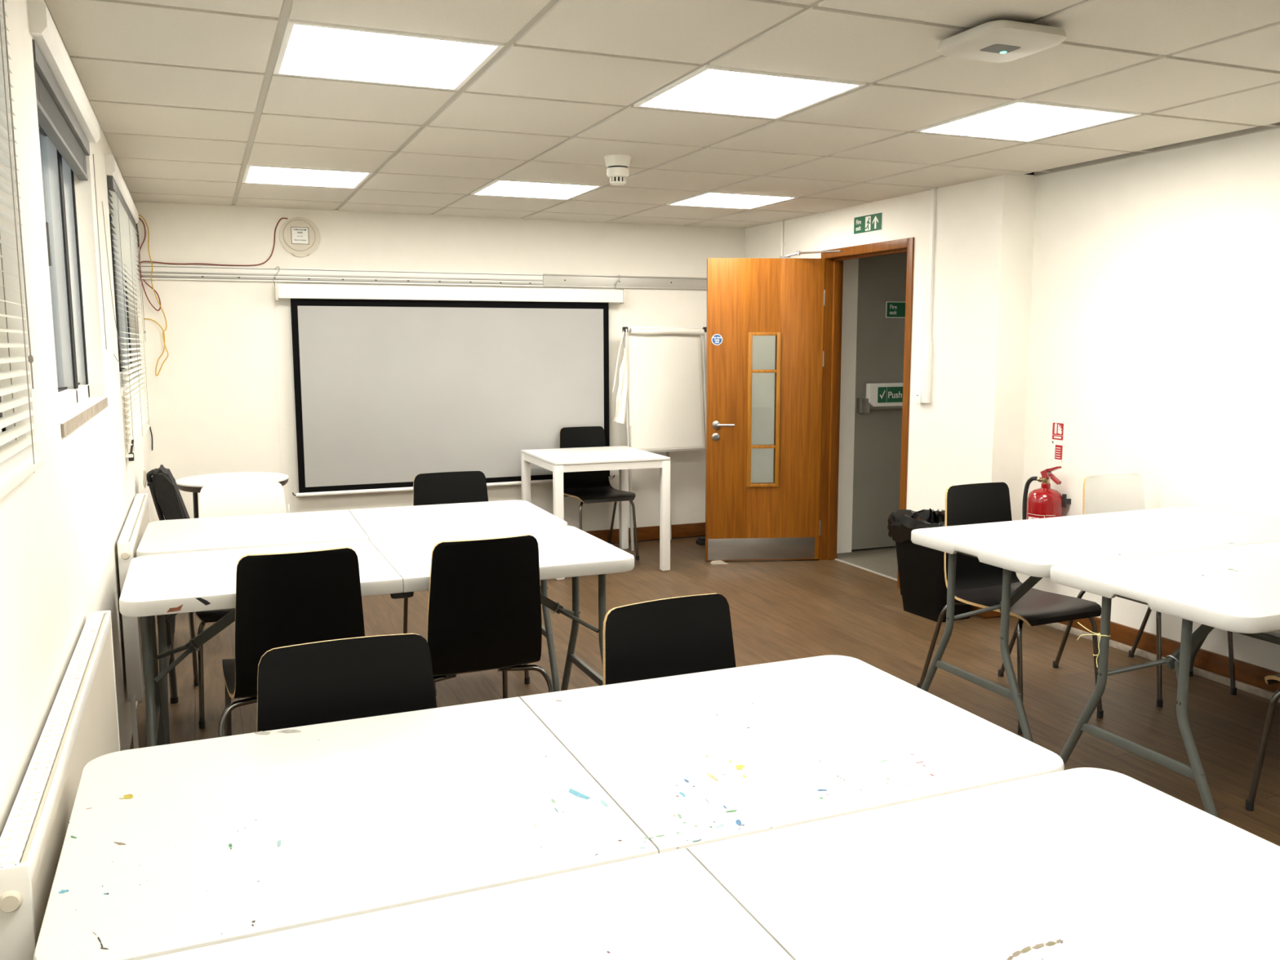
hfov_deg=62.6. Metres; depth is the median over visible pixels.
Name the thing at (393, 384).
projector screen
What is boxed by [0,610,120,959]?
radiator
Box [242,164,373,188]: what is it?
recessed light
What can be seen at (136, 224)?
cable
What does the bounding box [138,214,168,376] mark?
cable
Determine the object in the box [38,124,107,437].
window
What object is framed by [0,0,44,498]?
blind
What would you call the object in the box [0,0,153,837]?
wall
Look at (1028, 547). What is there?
folding table
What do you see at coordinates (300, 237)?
fire alarm
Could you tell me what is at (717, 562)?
wedge
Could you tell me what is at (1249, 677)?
baseboard
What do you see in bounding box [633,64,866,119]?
recessed light
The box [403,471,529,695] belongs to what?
chair
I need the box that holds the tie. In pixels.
[1076,622,1111,666]
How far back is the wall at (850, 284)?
7.11 m
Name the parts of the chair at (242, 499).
leg, leg, seat, backrest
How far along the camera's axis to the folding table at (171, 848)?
1.65 m
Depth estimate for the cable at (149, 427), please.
6.34 m
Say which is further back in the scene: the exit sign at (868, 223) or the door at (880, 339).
the door at (880, 339)
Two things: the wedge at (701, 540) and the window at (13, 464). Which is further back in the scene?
the wedge at (701, 540)
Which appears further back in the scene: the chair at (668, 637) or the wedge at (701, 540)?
the wedge at (701, 540)
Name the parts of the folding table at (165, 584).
leg, leg, leg, leg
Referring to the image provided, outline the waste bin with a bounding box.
[887,507,972,622]
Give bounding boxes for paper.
[283,488,289,512]
[612,328,631,426]
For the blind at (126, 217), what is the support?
attached to the window at (122, 324)
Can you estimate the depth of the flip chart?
7.41 m
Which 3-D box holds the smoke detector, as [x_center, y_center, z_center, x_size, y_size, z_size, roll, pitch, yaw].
[-0.099,-1.386,4.719,0.124,0.120,0.124,-3,8,-22]
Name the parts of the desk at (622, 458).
leg, leg, leg, leg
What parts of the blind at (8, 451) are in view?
ladder cord, pull cord, rail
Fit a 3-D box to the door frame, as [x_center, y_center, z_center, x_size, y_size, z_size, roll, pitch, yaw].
[1.412,-0.420,6.492,0.137,2.020,0.950,-3,8,-22]
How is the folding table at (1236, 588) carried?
on the floor
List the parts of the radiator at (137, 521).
panel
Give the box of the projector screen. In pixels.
[273,266,626,497]
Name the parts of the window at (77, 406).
handle, pane, frame, sill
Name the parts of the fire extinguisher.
lever, carry handle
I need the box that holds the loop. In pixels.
[102,200,122,363]
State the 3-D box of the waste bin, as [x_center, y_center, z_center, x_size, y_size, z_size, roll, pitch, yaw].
[1.579,0.445,5.575,0.363,0.541,0.488,-4,8,-25]
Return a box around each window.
[0,364,39,483]
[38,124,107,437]
[108,201,142,395]
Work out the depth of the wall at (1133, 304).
5.00 m
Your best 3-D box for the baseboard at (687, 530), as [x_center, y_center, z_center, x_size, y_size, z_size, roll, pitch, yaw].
[-1.097,0.458,7.206,4.027,0.105,0.018,-3,8,-22]
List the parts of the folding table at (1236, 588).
leg, leg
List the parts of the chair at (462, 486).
leg, backrest, leg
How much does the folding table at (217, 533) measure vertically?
0.740 m
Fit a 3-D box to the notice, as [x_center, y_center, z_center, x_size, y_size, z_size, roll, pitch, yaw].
[2.094,-0.196,5.276,0.003,0.212,0.085,-3,8,-22]
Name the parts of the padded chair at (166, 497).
plate, backrest, leg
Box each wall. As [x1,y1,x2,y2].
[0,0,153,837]
[133,201,745,531]
[744,128,1279,672]
[836,258,858,553]
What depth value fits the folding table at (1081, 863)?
1.33 m
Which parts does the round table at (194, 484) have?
leg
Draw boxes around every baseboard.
[585,522,705,543]
[971,605,1279,702]
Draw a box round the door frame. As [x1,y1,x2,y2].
[817,237,914,588]
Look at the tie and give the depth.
3.17 m
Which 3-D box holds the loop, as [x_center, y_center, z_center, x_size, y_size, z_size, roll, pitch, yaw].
[-1.986,-0.733,3.964,0.014,0.586,0.263,-3,8,-19]
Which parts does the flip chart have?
leg, leg, leg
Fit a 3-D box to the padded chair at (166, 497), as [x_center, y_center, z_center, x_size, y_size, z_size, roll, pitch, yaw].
[-2.119,0.356,5.110,0.486,0.859,0.400,-3,8,-22]
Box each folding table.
[33,654,1064,959]
[119,525,634,746]
[136,500,567,744]
[142,767,1279,959]
[911,505,1279,742]
[1049,540,1279,817]
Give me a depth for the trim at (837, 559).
6.69 m
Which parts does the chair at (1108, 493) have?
leg, backrest, leg, leg, leg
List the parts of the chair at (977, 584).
leg, backrest, leg, leg, seat, leg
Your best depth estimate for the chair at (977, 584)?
4.27 m
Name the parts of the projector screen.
pull cord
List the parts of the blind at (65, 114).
ladder cord, rail, pull cord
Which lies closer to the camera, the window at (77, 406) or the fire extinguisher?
the window at (77, 406)
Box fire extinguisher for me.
[1022,466,1071,519]
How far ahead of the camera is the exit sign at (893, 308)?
7.17 m
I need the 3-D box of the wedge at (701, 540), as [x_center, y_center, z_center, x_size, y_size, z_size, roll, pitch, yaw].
[0.462,0.437,7.553,0.100,0.050,0.080,-3,8,-22]
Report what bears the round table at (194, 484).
on the floor
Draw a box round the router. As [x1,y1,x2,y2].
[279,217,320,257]
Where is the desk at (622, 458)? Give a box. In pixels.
[520,445,670,580]
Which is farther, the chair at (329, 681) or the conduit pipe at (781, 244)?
the conduit pipe at (781, 244)
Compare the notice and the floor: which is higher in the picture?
the notice
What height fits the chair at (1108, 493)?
0.860 m
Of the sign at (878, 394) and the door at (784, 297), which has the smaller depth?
the door at (784, 297)
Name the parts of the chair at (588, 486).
leg, backrest, seat, leg, leg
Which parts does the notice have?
red panel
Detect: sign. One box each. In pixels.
[711,333,722,345]
[853,211,883,235]
[866,382,902,406]
[885,301,905,318]
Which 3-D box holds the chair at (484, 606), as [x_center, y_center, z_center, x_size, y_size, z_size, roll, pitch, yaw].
[-0.553,0.573,3.414,0.466,0.860,0.574,-4,8,-24]
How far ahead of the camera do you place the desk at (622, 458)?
6.63 m
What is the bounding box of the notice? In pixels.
[1050,419,1065,462]
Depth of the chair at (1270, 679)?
3.21 m
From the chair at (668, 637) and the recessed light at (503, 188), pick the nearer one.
the chair at (668, 637)
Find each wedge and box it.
[696,537,705,545]
[710,560,727,564]
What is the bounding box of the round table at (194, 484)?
[175,471,288,518]
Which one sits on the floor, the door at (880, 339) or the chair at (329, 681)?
the chair at (329, 681)
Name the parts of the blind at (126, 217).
ladder cord, ladder cord, rail, pull cord, ladder cord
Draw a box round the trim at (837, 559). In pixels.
[834,558,897,580]
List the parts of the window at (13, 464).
frame, sill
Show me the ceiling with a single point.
(184, 95)
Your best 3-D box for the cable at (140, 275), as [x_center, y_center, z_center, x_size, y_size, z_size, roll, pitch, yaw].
[-2.560,-1.307,6.350,0.854,0.574,0.033,-3,8,-22]
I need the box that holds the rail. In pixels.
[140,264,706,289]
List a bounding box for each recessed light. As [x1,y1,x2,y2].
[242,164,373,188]
[273,18,504,90]
[471,178,603,199]
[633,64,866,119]
[666,191,798,208]
[914,98,1142,142]
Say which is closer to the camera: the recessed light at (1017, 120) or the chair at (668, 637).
the chair at (668, 637)
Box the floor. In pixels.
[129,536,1279,846]
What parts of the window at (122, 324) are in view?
pane, frame, sill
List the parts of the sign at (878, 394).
panel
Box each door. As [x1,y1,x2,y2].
[705,249,841,560]
[851,252,906,550]
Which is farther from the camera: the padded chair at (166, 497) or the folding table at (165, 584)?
the padded chair at (166, 497)
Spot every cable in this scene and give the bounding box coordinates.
[136,223,139,247]
[137,217,288,311]
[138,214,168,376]
[149,426,152,450]
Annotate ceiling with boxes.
[44,0,1279,228]
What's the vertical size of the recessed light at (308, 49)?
0.021 m
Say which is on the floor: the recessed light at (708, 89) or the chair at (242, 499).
the chair at (242, 499)
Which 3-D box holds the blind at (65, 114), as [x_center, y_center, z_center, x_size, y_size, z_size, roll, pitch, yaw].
[-1.576,-0.742,2.923,0.074,0.760,1.360,-3,8,-22]
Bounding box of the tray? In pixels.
[642,447,706,452]
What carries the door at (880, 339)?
in the wall at (850, 284)
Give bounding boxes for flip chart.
[622,326,706,551]
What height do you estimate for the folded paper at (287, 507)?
0.178 m
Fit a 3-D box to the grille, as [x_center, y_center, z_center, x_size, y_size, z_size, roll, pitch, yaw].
[-2.010,0.152,4.190,0.048,0.030,1.280,-3,8,-22]
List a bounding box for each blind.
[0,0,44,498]
[27,0,106,349]
[104,154,150,461]
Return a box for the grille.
[116,493,148,548]
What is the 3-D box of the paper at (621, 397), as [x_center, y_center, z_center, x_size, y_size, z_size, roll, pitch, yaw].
[-0.126,-0.705,7.265,0.134,0.672,0.059,-3,8,-22]
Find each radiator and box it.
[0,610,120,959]
[116,493,150,748]
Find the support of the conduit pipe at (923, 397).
attached to the wall at (1133, 304)
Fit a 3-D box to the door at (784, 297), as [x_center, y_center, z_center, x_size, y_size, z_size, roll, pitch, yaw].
[0.830,-0.444,6.687,0.778,2.000,0.387,-1,7,-4]
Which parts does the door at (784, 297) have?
handle, kick plate, closer arm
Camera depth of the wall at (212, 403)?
6.62 m
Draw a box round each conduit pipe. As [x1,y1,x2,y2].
[779,220,783,255]
[915,188,936,403]
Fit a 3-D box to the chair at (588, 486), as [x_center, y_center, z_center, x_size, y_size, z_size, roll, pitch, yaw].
[-0.311,0.085,7.137,0.466,0.860,0.574,-3,8,-24]
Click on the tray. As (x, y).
(647, 449)
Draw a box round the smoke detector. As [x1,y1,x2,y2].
[604,154,631,185]
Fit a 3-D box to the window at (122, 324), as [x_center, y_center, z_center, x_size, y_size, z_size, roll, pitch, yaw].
[-2.600,-0.879,5.031,0.281,0.872,1.820,-3,8,-22]
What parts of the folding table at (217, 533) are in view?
leg, leg, leg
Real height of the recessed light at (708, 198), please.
0.021 m
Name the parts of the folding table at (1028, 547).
leg, leg, leg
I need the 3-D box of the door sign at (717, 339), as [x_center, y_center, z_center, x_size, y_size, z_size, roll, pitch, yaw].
[0.494,-0.900,6.744,0.070,0.070,0.002,-1,7,-4]
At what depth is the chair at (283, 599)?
2.98 m
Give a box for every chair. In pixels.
[142,464,190,648]
[188,481,286,728]
[217,546,364,737]
[257,633,436,732]
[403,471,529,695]
[426,533,554,698]
[559,426,639,559]
[603,593,736,684]
[916,482,1103,734]
[1053,473,1236,707]
[1244,674,1279,811]

